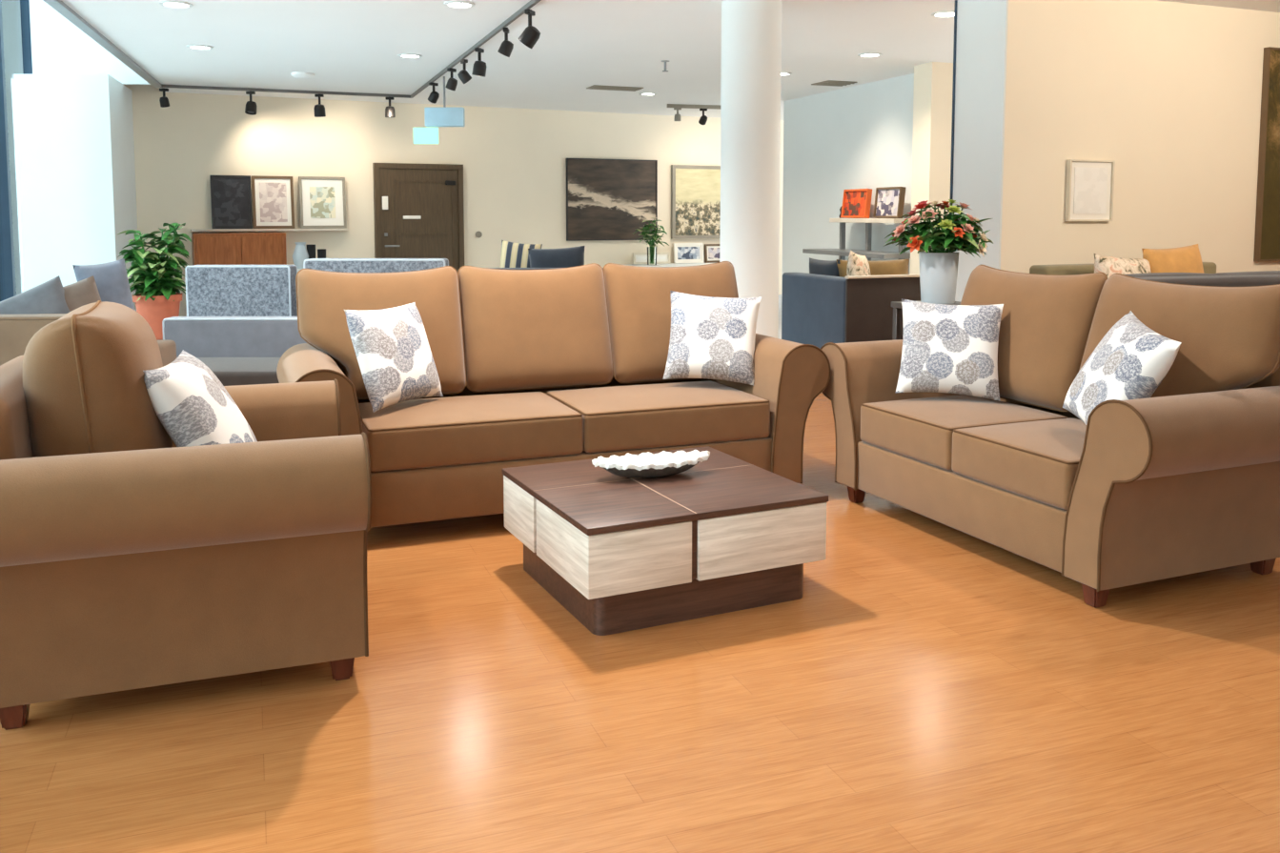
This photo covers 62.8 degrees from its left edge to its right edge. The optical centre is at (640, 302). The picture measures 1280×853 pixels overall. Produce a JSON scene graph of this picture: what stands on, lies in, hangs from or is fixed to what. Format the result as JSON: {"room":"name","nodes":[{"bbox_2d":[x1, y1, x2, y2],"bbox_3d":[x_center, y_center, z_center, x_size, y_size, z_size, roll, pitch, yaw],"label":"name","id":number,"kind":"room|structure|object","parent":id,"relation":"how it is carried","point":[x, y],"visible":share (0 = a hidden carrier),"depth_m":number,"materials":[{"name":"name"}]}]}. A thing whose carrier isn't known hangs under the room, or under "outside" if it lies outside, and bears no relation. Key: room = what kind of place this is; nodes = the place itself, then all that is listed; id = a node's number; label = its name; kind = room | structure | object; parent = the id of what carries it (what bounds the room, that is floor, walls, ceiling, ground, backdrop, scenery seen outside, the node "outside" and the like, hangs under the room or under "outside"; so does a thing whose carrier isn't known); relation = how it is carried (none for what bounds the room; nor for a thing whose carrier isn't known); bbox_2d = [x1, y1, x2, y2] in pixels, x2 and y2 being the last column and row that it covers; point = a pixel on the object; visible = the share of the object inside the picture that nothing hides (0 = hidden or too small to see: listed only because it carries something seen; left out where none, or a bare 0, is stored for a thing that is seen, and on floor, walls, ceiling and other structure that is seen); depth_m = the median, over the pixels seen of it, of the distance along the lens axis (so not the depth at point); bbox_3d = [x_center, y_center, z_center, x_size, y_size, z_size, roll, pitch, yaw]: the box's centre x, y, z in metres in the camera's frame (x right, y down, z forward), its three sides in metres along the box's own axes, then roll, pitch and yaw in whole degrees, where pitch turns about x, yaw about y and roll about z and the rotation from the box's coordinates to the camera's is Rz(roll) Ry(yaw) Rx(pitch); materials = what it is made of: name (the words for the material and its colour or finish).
{"room":"store","nodes":[
{"label":"store","id":0,"kind":"room"},
{"bbox_2d":[13,74,137,311],"bbox_3d":[-6.444,-1.103,11.940,1.068,2.800,1.572,-2,5,-17],"label":"wall","id":1,"kind":"structure","parent":0,"point":[74,132],"depth_m":11.34,"materials":[{"name":"white paint"}]},
{"bbox_2d":[1,0,26,295],"bbox_3d":[-6.765,-1.788,11.375,0.020,4.140,2.007,-2,5,-21],"label":"window","id":2,"kind":"structure","parent":1,"relation":"in","point":[12,10],"depth_m":11.31,"materials":[{"name":"clear glass"}]},
{"bbox_2d":[22,0,32,74],"bbox_3d":[-7.130,-1.837,12.309,0.160,4.200,0.200,-2,5,-21],"label":"window","id":3,"kind":"structure","parent":1,"relation":"in","point":[27,20],"depth_m":12.12,"materials":[{"name":"blue glass"}]},
{"bbox_2d":[29,0,150,84],"bbox_3d":[-6.111,-3.225,12.103,1.822,1.398,0.060,0,5,0],"label":"wall","id":4,"kind":"structure","parent":0,"point":[58,46],"depth_m":12.10,"materials":[{"name":"white paint"}]},
{"bbox_2d":[42,0,161,87],"bbox_3d":[-3.400,-1.975,5.053,0.086,0.150,15.090,-1,5,-17],"label":"trim","id":5,"kind":"structure","parent":4,"relation":"attached to","point":[59,6],"depth_m":8.80,"materials":[{"name":"grey metal"}]},
{"bbox_2d":[124,84,783,316],"bbox_3d":[-0.866,-2.102,15.476,14.100,4.200,0.200,-2,5,-26],"label":"wall","id":6,"kind":"structure","parent":0,"point":[513,160],"depth_m":14.16,"materials":[{"name":"beige paint"}]},
{"bbox_2d":[190,228,347,231],"bbox_3d":[-4.743,-0.933,13.487,1.906,0.030,0.140,-2,5,-26],"label":"ledge","id":7,"kind":"object","parent":6,"relation":"attached to","point":[192,230],"visible":1,"depth_m":13.35,"materials":[{"name":"wood"}]},
{"bbox_2d":[209,175,252,228],"bbox_3d":[-5.158,-1.267,13.239,0.476,0.675,0.089,-2,5,-26],"label":"framed print","id":8,"kind":"object","parent":7,"relation":"on","point":[231,195],"visible":1,"depth_m":13.23},
{"bbox_2d":[251,175,294,228],"bbox_3d":[-4.707,-1.285,13.458,0.504,0.674,0.089,-2,5,-26],"label":"framed print","id":9,"kind":"object","parent":7,"relation":"on","point":[273,196],"visible":1,"depth_m":13.45},
{"bbox_2d":[298,176,346,228],"bbox_3d":[-4.153,-1.308,13.727,0.585,0.675,0.089,-2,5,-26],"label":"framed print","id":10,"kind":"object","parent":7,"relation":"on","point":[322,199],"visible":1,"depth_m":13.72},
{"bbox_2d":[372,162,464,271],"bbox_3d":[-3.010,-0.899,14.361,1.220,1.988,0.100,-2,5,-26],"label":"door","id":11,"kind":"structure","parent":6,"relation":"in","point":[418,213],"depth_m":14.33,"materials":[{"name":"brown wood"}]},
{"bbox_2d":[566,158,657,241],"bbox_3d":[-0.409,-1.529,15.607,1.471,1.202,0.050,-2,5,-26],"label":"painting","id":12,"kind":"object","parent":6,"relation":"attached to","point":[607,199],"visible":0.84,"depth_m":15.57},
{"bbox_2d":[670,164,720,238],"bbox_3d":[1.010,-1.560,16.296,1.160,1.122,0.050,-2,5,-26],"label":"painting","id":13,"kind":"object","parent":6,"relation":"attached to","point":[695,190],"visible":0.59,"depth_m":16.21},
{"bbox_2d":[0,392,1279,852],"bbox_3d":[4.602,1.174,2.033,14.695,0.080,14.185,-2,5,-20],"label":"floor","id":14,"kind":"structure","parent":0,"point":[930,685],"depth_m":2.67,"materials":[{"name":"brown wood"}]},
{"bbox_2d":[0,313,176,366],"bbox_3d":[-3.379,0.440,5.504,1.608,0.802,0.730,0,5,-4],"label":"sofa","id":15,"kind":"object","parent":14,"relation":"on","point":[16,331],"visible":0.03,"depth_m":5.15,"materials":[{"name":"beige fabric"}]},
{"bbox_2d":[0,275,70,314],"bbox_3d":[-3.125,0.137,5.354,0.599,0.542,0.204,-1,5,-12],"label":"cushion","id":16,"kind":"object","parent":15,"relation":"on","point":[49,296],"visible":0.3,"depth_m":5.32,"materials":[{"name":"grey fabric"}]},
{"bbox_2d":[62,275,101,311],"bbox_3d":[-2.980,0.133,5.438,0.539,0.536,0.179,-3,5,-27],"label":"cushion","id":17,"kind":"object","parent":15,"relation":"on","point":[84,292],"visible":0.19,"depth_m":5.43,"materials":[{"name":"beige fabric"}]},
{"bbox_2d":[72,258,134,310],"bbox_3d":[-2.867,0.071,5.682,0.268,0.617,0.242,2,5,20],"label":"cushion","id":18,"kind":"object","parent":15,"relation":"on","point":[111,278],"visible":0.3,"depth_m":5.64,"materials":[{"name":"fabric"}]},
{"bbox_2d":[0,300,371,730],"bbox_3d":[-1.371,0.523,3.111,0.994,1.038,1.249,-2,5,-20],"label":"armchair","id":19,"kind":"object","parent":14,"relation":"on","point":[131,558],"visible":0.99,"depth_m":2.70,"materials":[{"name":"brown fabric"}]},
{"bbox_2d":[21,301,172,457],"bbox_3d":[-1.551,0.290,3.024,0.355,0.550,0.564,-2,5,-20],"label":"cushion","id":20,"kind":"object","parent":19,"relation":"on","point":[84,389],"depth_m":2.77,"materials":[{"name":"brown fabric"}]},
{"bbox_2d":[142,349,257,446],"bbox_3d":[-1.277,0.354,3.088,0.259,0.381,0.446,-1,5,-12],"label":"throw pillow","id":21,"kind":"object","parent":19,"relation":"on","point":[192,404],"visible":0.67,"depth_m":2.93,"materials":[{"name":"white fabric"}]},
{"bbox_2d":[162,316,306,386],"bbox_3d":[-2.488,0.436,6.575,1.252,0.631,0.809,0,5,0],"label":"sofa","id":22,"kind":"object","parent":14,"relation":"on","point":[237,350],"visible":0.23,"depth_m":6.83,"materials":[{"name":"grey fabric"}]},
{"bbox_2d":[176,357,280,386],"bbox_3d":[-2.488,0.457,6.511,1.244,0.174,0.678,0,5,0],"label":"seat cushion","id":23,"kind":"object","parent":22,"relation":"on","point":[230,371],"depth_m":6.25,"materials":[{"name":"grey fabric"}]},
{"bbox_2d":[276,261,831,529],"bbox_3d":[-0.408,0.369,4.816,2.359,1.059,0.994,-2,5,-21],"label":"sofa","id":24,"kind":"object","parent":14,"relation":"on","point":[535,367],"visible":0.74,"depth_m":4.71,"materials":[{"name":"brown fabric"}]},
{"bbox_2d":[297,266,465,398],"bbox_3d":[-1.164,0.136,4.742,0.717,0.576,0.294,-2,5,-21],"label":"cushion","id":25,"kind":"object","parent":24,"relation":"on","point":[438,294],"depth_m":4.70,"materials":[{"name":"brown fabric"}]},
{"bbox_2d":[344,302,443,412],"bbox_3d":[-1.043,0.222,4.470,0.215,0.414,0.441,3,5,28],"label":"throw pillow","id":26,"kind":"object","parent":24,"relation":"on","point":[392,347],"visible":1,"depth_m":4.37,"materials":[{"name":"white fabric"}]},
{"bbox_2d":[358,391,583,471],"bbox_3d":[-0.756,0.540,4.507,0.881,0.216,0.628,-2,5,-21],"label":"seat cushion","id":27,"kind":"object","parent":24,"relation":"on","point":[497,432],"depth_m":4.26,"materials":[{"name":"brown fabric"}]},
{"bbox_2d":[458,264,612,391],"bbox_3d":[-0.491,0.114,5.006,0.717,0.576,0.294,-2,5,-21],"label":"cushion","id":28,"kind":"object","parent":24,"relation":"on","point":[550,328],"depth_m":4.91,"materials":[{"name":"brown fabric"}]},
{"bbox_2d":[547,380,770,452],"bbox_3d":[0.067,0.513,4.830,0.881,0.216,0.628,-2,5,-21],"label":"seat cushion","id":29,"kind":"object","parent":24,"relation":"on","point":[718,416],"depth_m":4.60,"materials":[{"name":"brown fabric"}]},
{"bbox_2d":[604,262,738,382],"bbox_3d":[0.182,0.091,5.270,0.717,0.576,0.294,-2,5,-21],"label":"cushion","id":30,"kind":"object","parent":24,"relation":"on","point":[638,299],"depth_m":5.14,"materials":[{"name":"brown fabric"}]},
{"bbox_2d":[663,290,761,385],"bbox_3d":[0.346,0.167,4.994,0.462,0.435,0.225,0,5,5],"label":"throw pillow","id":31,"kind":"object","parent":24,"relation":"on","point":[711,337],"visible":1,"depth_m":4.93,"materials":[{"name":"white fabric"}]},
{"bbox_2d":[501,446,828,635],"bbox_3d":[0.060,0.811,3.715,0.875,0.363,0.829,-2,5,-25],"label":"coffee table","id":32,"kind":"object","parent":14,"relation":"on","point":[725,533],"visible":0.93,"depth_m":3.41,"materials":[{"name":"brown wood"}]},
{"bbox_2d":[591,449,710,478],"bbox_3d":[0.045,0.586,3.776,0.451,0.075,0.192,-1,5,-17],"label":"decorative tray","id":33,"kind":"object","parent":32,"relation":"on","point":[663,463],"visible":1,"depth_m":3.74,"materials":[{"name":"white ceramic"}]},
{"bbox_2d":[719,0,781,338],"bbox_3d":[0.793,-0.736,7.565,0.450,2.800,0.450,0,5,0],"label":"column","id":34,"kind":"structure","parent":14,"relation":"on","point":[751,30],"depth_m":7.37,"materials":[{"name":"white paint"}]},
{"bbox_2d":[891,300,960,340],"bbox_3d":[1.796,0.386,6.355,0.400,0.767,0.400,-2,5,-21],"label":"side table","id":35,"kind":"object","parent":14,"relation":"on","point":[897,306],"visible":0.14,"depth_m":6.41,"materials":[{"name":"brown paint"}]},
{"bbox_2d":[918,251,958,304],"bbox_3d":[1.796,-0.149,6.310,0.232,0.305,0.232,0,5,0],"label":"vase","id":36,"kind":"object","parent":35,"relation":"on","point":[938,271],"visible":0.94,"depth_m":6.22,"materials":[{"name":"grey ceramic"}]},
{"bbox_2d":[884,199,993,257],"bbox_3d":[1.804,-0.329,6.292,0.696,0.569,0.585,0,5,0],"label":"flower bouquet","id":37,"kind":"object","parent":36,"relation":"in","point":[958,233],"visible":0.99,"depth_m":6.17,"materials":[{"name":"green plant"}]},
{"bbox_2d":[820,264,1279,608],"bbox_3d":[1.646,0.415,4.255,0.994,1.060,1.883,-2,5,-23],"label":"loveseat","id":38,"kind":"object","parent":14,"relation":"on","point":[1183,478],"visible":0.89,"depth_m":3.73,"materials":[{"name":"brown fabric"}]},
{"bbox_2d":[895,298,1003,401],"bbox_3d":[1.371,0.203,4.640,0.449,0.422,0.225,1,5,17],"label":"throw pillow","id":39,"kind":"object","parent":38,"relation":"on","point":[949,349],"visible":1,"depth_m":4.58,"materials":[{"name":"white fabric"}]},
{"bbox_2d":[860,394,1065,470],"bbox_3d":[1.370,0.542,4.478,0.628,0.216,0.603,-2,5,-23],"label":"seat cushion","id":40,"kind":"object","parent":38,"relation":"on","point":[914,434],"depth_m":4.36,"materials":[{"name":"brown fabric"}]},
{"bbox_2d":[951,417,1086,509],"bbox_3d":[1.607,0.589,3.922,0.628,0.216,0.603,-2,5,-23],"label":"seat cushion","id":41,"kind":"object","parent":38,"relation":"on","point":[1026,464],"depth_m":3.81,"materials":[{"name":"brown fabric"}]},
{"bbox_2d":[960,264,1105,410],"bbox_3d":[1.698,0.140,4.693,0.294,0.577,0.801,-2,5,-23],"label":"cushion","id":42,"kind":"object","parent":38,"relation":"on","point":[1046,319],"depth_m":4.47,"materials":[{"name":"brown fabric"}]},
{"bbox_2d":[1062,310,1181,425],"bbox_3d":[1.705,0.267,3.741,0.256,0.446,0.489,0,5,5],"label":"throw pillow","id":43,"kind":"object","parent":38,"relation":"on","point":[1131,360],"visible":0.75,"depth_m":3.64,"materials":[{"name":"white fabric"}]},
{"bbox_2d":[1078,274,1279,397],"bbox_3d":[2.013,0.202,3.953,0.294,0.577,0.801,-2,5,-23],"label":"cushion","id":44,"kind":"object","parent":38,"relation":"on","point":[1229,336],"depth_m":3.77,"materials":[{"name":"brown fabric"}]},
{"bbox_2d":[1029,262,1216,275],"bbox_3d":[3.388,0.245,6.795,1.508,0.974,0.850,-2,5,-21],"label":"sofa","id":45,"kind":"object","parent":14,"relation":"on","point":[1208,267],"visible":0.06,"depth_m":6.80,"materials":[{"name":"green fabric"}]},
{"bbox_2d":[1094,253,1151,278],"bbox_3d":[3.091,-0.022,6.691,0.503,0.585,0.208,-2,5,-20],"label":"cushion","id":46,"kind":"object","parent":45,"relation":"on","point":[1108,265],"visible":0.28,"depth_m":6.65,"materials":[{"name":"beige fabric"}]},
{"bbox_2d":[1141,243,1203,273],"bbox_3d":[3.522,-0.063,6.875,0.536,0.636,0.216,-2,5,-19],"label":"cushion","id":47,"kind":"object","parent":45,"relation":"on","point":[1182,259],"visible":0.23,"depth_m":6.82,"materials":[{"name":"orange fabric"}]},
{"bbox_2d":[1124,270,1279,286],"bbox_3d":[3.186,0.331,5.601,1.909,1.003,0.760,-1,5,-15],"label":"sofa","id":48,"kind":"object","parent":14,"relation":"on","point":[1268,277],"visible":0.09,"depth_m":5.14,"materials":[{"name":"grey fabric"}]},
{"bbox_2d":[1124,272,1218,277],"bbox_3d":[2.711,0.057,5.377,0.570,0.420,0.260,-1,5,-15],"label":"cushion","id":49,"kind":"object","parent":48,"relation":"on","point":[1151,274],"depth_m":5.30,"materials":[{"name":"grey fabric"}]},
{"bbox_2d":[1213,270,1279,275],"bbox_3d":[3.556,0.038,5.603,1.180,0.420,0.260,-1,5,-15],"label":"cushion","id":50,"kind":"object","parent":48,"relation":"on","point":[1267,272],"depth_m":5.45,"materials":[{"name":"fabric"}]},
{"bbox_2d":[61,0,1279,121],"bbox_3d":[0.209,-2.308,8.838,17.583,0.120,26.000,0,5,0],"label":"ceiling","id":51,"kind":"structure","parent":0,"point":[349,46],"depth_m":9.22,"materials":[{"name":"paint"}]},
{"bbox_2d":[159,0,193,7],"bbox_3d":[-3.314,-2.128,7.493,0.224,0.012,0.224,0,5,0],"label":"recessed light","id":52,"kind":"object","parent":51,"relation":"in","point":[172,4],"visible":1,"depth_m":7.49,"materials":[{"name":"white paint"}]},
{"bbox_2d":[160,0,541,98],"bbox_3d":[-2.800,-2.267,9.288,2.903,0.034,7.389,-2,5,-22],"label":"track","id":53,"kind":"object","parent":51,"relation":"attached to","point":[532,3],"visible":0.91,"depth_m":12.21,"materials":[{"name":"black metal"}]},
{"bbox_2d":[244,91,257,115],"bbox_3d":[-4.608,-2.364,12.414,0.128,0.273,0.146,0,5,0],"label":"track spotlight","id":54,"kind":"object","parent":53,"relation":"attached to","point":[251,106],"visible":1,"depth_m":12.39,"materials":[{"name":"black metal"}]},
{"bbox_2d":[313,94,325,117],"bbox_3d":[-3.886,-2.387,12.719,0.133,0.280,0.146,0,5,0],"label":"track spotlight","id":55,"kind":"object","parent":53,"relation":"attached to","point":[319,110],"visible":1,"depth_m":12.68,"materials":[{"name":"black metal"}]},
{"bbox_2d":[445,67,457,90],"bbox_3d":[-1.883,-2.226,10.473,0.127,0.225,0.102,3,6,30],"label":"track spotlight","id":56,"kind":"object","parent":53,"relation":"attached to","point":[452,83],"visible":1,"depth_m":10.44,"materials":[{"name":"black metal"}]},
{"bbox_2d":[457,59,471,83],"bbox_3d":[-1.653,-2.175,9.892,0.137,0.229,0.102,-3,6,-30],"label":"track spotlight","id":57,"kind":"object","parent":53,"relation":"attached to","point":[464,76],"visible":1,"depth_m":9.86,"materials":[{"name":"black metal"}]},
{"bbox_2d":[471,47,486,77],"bbox_3d":[-1.413,-2.108,9.210,0.129,0.248,0.118,2,5,20],"label":"track spotlight","id":58,"kind":"object","parent":53,"relation":"attached to","point":[479,67],"visible":1,"depth_m":9.17,"materials":[{"name":"black metal"}]},
{"bbox_2d":[497,27,513,57],"bbox_3d":[-1.054,-2.036,8.217,0.127,0.225,0.102,0,5,0],"label":"track spotlight","id":59,"kind":"object","parent":53,"relation":"attached to","point":[506,47],"visible":1,"depth_m":8.18,"materials":[{"name":"black metal"}]},
{"bbox_2d":[518,8,540,48],"bbox_3d":[-0.790,-1.951,7.492,0.164,0.274,0.123,2,5,20],"label":"track spotlight","id":60,"kind":"object","parent":53,"relation":"attached to","point":[531,34],"visible":1,"depth_m":7.45,"materials":[{"name":"black metal"}]},
{"bbox_2d":[413,76,465,143],"bbox_3d":[-2.202,-2.102,11.464,0.553,0.729,0.100,0,5,0],"label":"hanging sign","id":61,"kind":"object","parent":51,"relation":"hanging from","point":[444,116],"visible":1,"depth_m":11.43,"materials":[{"name":"teal"}]},
{"bbox_2d":[443,0,475,7],"bbox_3d":[-1.291,-2.128,7.493,0.224,0.012,0.224,0,5,0],"label":"recessed light","id":62,"kind":"object","parent":51,"relation":"in","point":[453,4],"visible":1,"depth_m":7.49,"materials":[{"name":"white plastic"}]},
{"bbox_2d":[586,84,643,91],"bbox_3d":[-0.300,-2.540,12.451,0.620,0.022,0.300,-2,5,-21],"label":"ceiling vent","id":63,"kind":"object","parent":51,"relation":"in","point":[595,87],"visible":1,"depth_m":12.39,"materials":[{"name":"grey metal"}]},
{"bbox_2d":[667,103,720,109],"bbox_3d":[0.870,-2.691,14.419,1.032,0.049,0.040,-1,5,-15],"label":"track","id":64,"kind":"object","parent":51,"relation":"attached to","point":[682,106],"visible":0.64,"depth_m":14.36,"materials":[{"name":"black metal"}]},
{"bbox_2d":[811,80,856,86],"bbox_3d":[2.220,-2.502,11.999,0.380,0.022,0.380,-2,5,-21],"label":"ceiling vent","id":65,"kind":"object","parent":51,"relation":"in","point":[833,83],"visible":1,"depth_m":11.91,"materials":[{"name":"grey metal"}]},
{"bbox_2d":[777,294,781,339],"bbox_3d":[-0.250,0.161,14.094,18.500,0.080,15.938,0,5,0],"label":"floor","id":66,"kind":"structure","parent":0,"point":[780,295],"depth_m":13.23,"materials":[{"name":"white"}]},
{"bbox_2d":[0,0,16,300],"bbox_3d":[-6.401,-1.680,10.446,0.160,4.200,0.130,-2,5,-21],"label":"window","id":67,"kind":"structure","parent":66,"relation":"on","point":[6,212],"depth_m":10.47,"materials":[{"name":"blue metal"}]},
{"bbox_2d":[117,223,191,340],"bbox_3d":[-5.045,-0.222,10.921,0.733,1.214,0.801,-2,5,-21],"label":"potted plant","id":68,"kind":"object","parent":66,"relation":"on","point":[155,298],"visible":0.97,"depth_m":10.79,"materials":[{"name":"green plant"}]},
{"bbox_2d":[191,232,286,264],"bbox_3d":[-5.032,-0.339,13.205,1.076,1.066,0.441,-2,5,-26],"label":"base cabinet","id":69,"kind":"object","parent":66,"relation":"on","point":[216,248],"visible":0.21,"depth_m":13.00,"materials":[{"name":"orange wood"}]},
{"bbox_2d":[184,264,297,316],"bbox_3d":[-3.574,0.061,9.734,0.938,0.849,0.810,0,5,0],"label":"cushion","id":70,"kind":"object","parent":66,"relation":"on","point":[211,290],"visible":0.4,"depth_m":9.32,"materials":[{"name":"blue fabric"}]},
{"bbox_2d":[303,258,448,272],"bbox_3d":[-2.283,0.048,9.457,1.227,0.921,0.860,0,5,0],"label":"sofa","id":71,"kind":"object","parent":66,"relation":"on","point":[338,265],"visible":0.19,"depth_m":9.00,"materials":[{"name":"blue fabric"}]},
{"bbox_2d":[486,267,603,269],"bbox_3d":[-0.901,0.029,10.484,1.236,0.787,0.910,0,5,0],"label":"sofa","id":72,"kind":"object","parent":66,"relation":"on","point":[486,268],"visible":0.02,"depth_m":10.05,"materials":[{"name":"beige fabric"}]},
{"bbox_2d":[499,240,542,267],"bbox_3d":[-1.202,-0.323,10.398,0.456,0.594,0.190,0,5,3],"label":"cushion","id":73,"kind":"object","parent":72,"relation":"on","point":[513,254],"visible":0.36,"depth_m":10.34,"materials":[{"name":"beige fabric"}]},
{"bbox_2d":[528,245,584,267],"bbox_3d":[-0.810,-0.287,10.298,0.579,0.539,0.193,0,5,-4],"label":"cushion","id":74,"kind":"object","parent":72,"relation":"on","point":[564,257],"visible":0.5,"depth_m":10.25,"materials":[{"name":"blue fabric"}]},
{"bbox_2d":[622,262,717,266],"bbox_3d":[0.824,-0.313,15.977,2.535,0.550,0.625,-2,5,-26],"label":"sideboard","id":75,"kind":"object","parent":66,"relation":"on","point":[670,264],"visible":0.02,"depth_m":15.77,"materials":[{"name":"white paint"}]},
{"bbox_2d":[632,252,670,264],"bbox_3d":[0.177,-0.670,15.902,0.617,0.173,0.043,-2,5,-26],"label":"framed print","id":76,"kind":"object","parent":75,"relation":"on","point":[638,257],"visible":0.82,"depth_m":15.88},
{"bbox_2d":[647,246,656,265],"bbox_3d":[0.176,-0.683,15.469,0.150,0.270,0.150,0,5,0],"label":"glass vase","id":77,"kind":"object","parent":75,"relation":"on","point":[647,247],"visible":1,"depth_m":15.44,"materials":[{"name":"clear glass"}]},
{"bbox_2d":[632,217,669,263],"bbox_3d":[0.151,-0.914,15.455,0.508,0.675,0.478,1,5,16],"label":"flower bouquet","id":78,"kind":"object","parent":77,"relation":"in","point":[653,233],"visible":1,"depth_m":15.42,"materials":[{"name":"green plant"}]},
{"bbox_2d":[673,243,704,263],"bbox_3d":[0.753,-0.763,16.184,0.505,0.310,0.057,-2,5,-26],"label":"framed print","id":79,"kind":"object","parent":75,"relation":"on","point":[683,253],"visible":1,"depth_m":16.18},
{"bbox_2d":[704,243,719,263],"bbox_3d":[1.268,-0.773,16.434,0.572,0.288,0.055,-2,5,-26],"label":"framed print","id":80,"kind":"object","parent":75,"relation":"on","point":[711,251],"visible":0.4,"depth_m":16.36},
{"bbox_2d":[781,272,920,348],"bbox_3d":[1.854,0.154,8.773,0.970,0.825,1.060,-2,5,-21],"label":"sofa","id":81,"kind":"object","parent":66,"relation":"on","point":[818,310],"visible":0.55,"depth_m":8.28,"materials":[{"name":"blue fabric"}]},
{"bbox_2d":[809,257,840,276],"bbox_3d":[1.596,-0.131,8.896,0.191,0.483,0.501,-2,5,-20],"label":"cushion","id":82,"kind":"object","parent":81,"relation":"on","point":[816,266],"visible":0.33,"depth_m":8.79,"materials":[{"name":"blue fabric"}]},
{"bbox_2d":[847,249,870,276],"bbox_3d":[1.758,-0.137,8.403,0.160,0.577,0.472,2,5,25],"label":"cushion","id":83,"kind":"object","parent":81,"relation":"on","point":[857,264],"visible":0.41,"depth_m":8.27,"materials":[{"name":"beige fabric"}]},
{"bbox_2d":[836,258,909,277],"bbox_3d":[1.955,-0.115,8.692,0.666,0.485,0.219,-1,5,-11],"label":"cushion","id":84,"kind":"object","parent":81,"relation":"on","point":[899,266],"visible":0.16,"depth_m":8.67,"materials":[{"name":"brown fabric"}]},
{"bbox_2d":[802,218,910,261],"bbox_3d":[2.450,-0.316,11.787,0.460,1.258,1.732,-2,5,-20],"label":"shelf rack","id":85,"kind":"object","parent":66,"relation":"on","point":[842,252],"visible":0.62,"depth_m":11.71,"materials":[{"name":"grey metal"}]},
{"bbox_2d":[840,188,872,218],"bbox_3d":[2.460,-1.124,11.920,0.093,0.327,0.506,-2,5,-20],"label":"framed print","id":86,"kind":"object","parent":85,"relation":"on","point":[857,202],"visible":1,"depth_m":11.88},
{"bbox_2d":[873,186,905,218],"bbox_3d":[2.686,-1.075,11.300,0.094,0.333,0.473,-2,5,-20],"label":"framed print","id":87,"kind":"object","parent":85,"relation":"on","point":[889,201],"visible":0.99,"depth_m":11.27},
{"bbox_3d":[-4.087,-0.122,13.285,0.606,0.620,0.400,-2,5,-26],"label":"console table","id":88,"kind":"object","parent":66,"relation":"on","visible":0},
{"bbox_2d":[292,242,308,268],"bbox_3d":[-4.258,-0.589,13.162,0.200,0.330,0.200,0,5,0],"label":"ceramic vase","id":89,"kind":"object","parent":88,"relation":"on","point":[300,253],"visible":0.93,"depth_m":13.10,"materials":[{"name":"white ceramic"}]},
{"bbox_2d":[781,73,914,299],"bbox_3d":[2.634,-1.140,12.386,0.220,2.800,3.618,-2,5,-20],"label":"wall","id":90,"kind":"structure","parent":0,"point":[860,136],"depth_m":12.64,"materials":[{"name":"white paint"}]},
{"bbox_2d":[909,61,953,274],"bbox_3d":[3.205,-1.003,10.754,0.826,2.800,0.316,-2,5,-22],"label":"wall pier","id":91,"kind":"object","parent":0,"point":[933,81],"visible":0.21,"depth_m":10.47,"materials":[{"name":"beige paint"}]},
{"bbox_2d":[952,0,1008,301],"bbox_3d":[2.328,-0.709,7.248,0.014,2.800,0.504,-2,5,-21],"label":"wall","id":92,"kind":"structure","parent":0,"point":[982,25],"depth_m":7.17,"materials":[{"name":"white paint"}]},
{"bbox_2d":[948,0,957,249],"bbox_3d":[2.228,-0.729,7.486,0.031,2.800,0.013,-2,5,-21],"label":"trim","id":93,"kind":"structure","parent":92,"relation":"attached to","point":[956,1],"depth_m":7.42,"materials":[{"name":"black metal"}]},
{"bbox_2d":[1000,0,1279,273],"bbox_3d":[5.359,-0.809,8.438,6.500,2.800,0.504,-2,5,-21],"label":"wall","id":94,"kind":"structure","parent":0,"point":[1169,92],"depth_m":7.40,"materials":[{"name":"beige paint"}]},
{"bbox_2d":[1064,159,1115,221],"bbox_3d":[3.116,-0.774,7.261,0.394,0.421,0.035,-2,5,-21],"label":"framed print","id":95,"kind":"object","parent":94,"relation":"attached to","point":[1089,187],"visible":1,"depth_m":7.25},
{"bbox_2d":[1253,46,1279,261],"bbox_3d":[5.589,-1.130,8.203,2.035,1.585,0.045,-2,5,-21],"label":"painting","id":96,"kind":"object","parent":94,"relation":"attached to","point":[1267,237],"visible":1,"depth_m":7.86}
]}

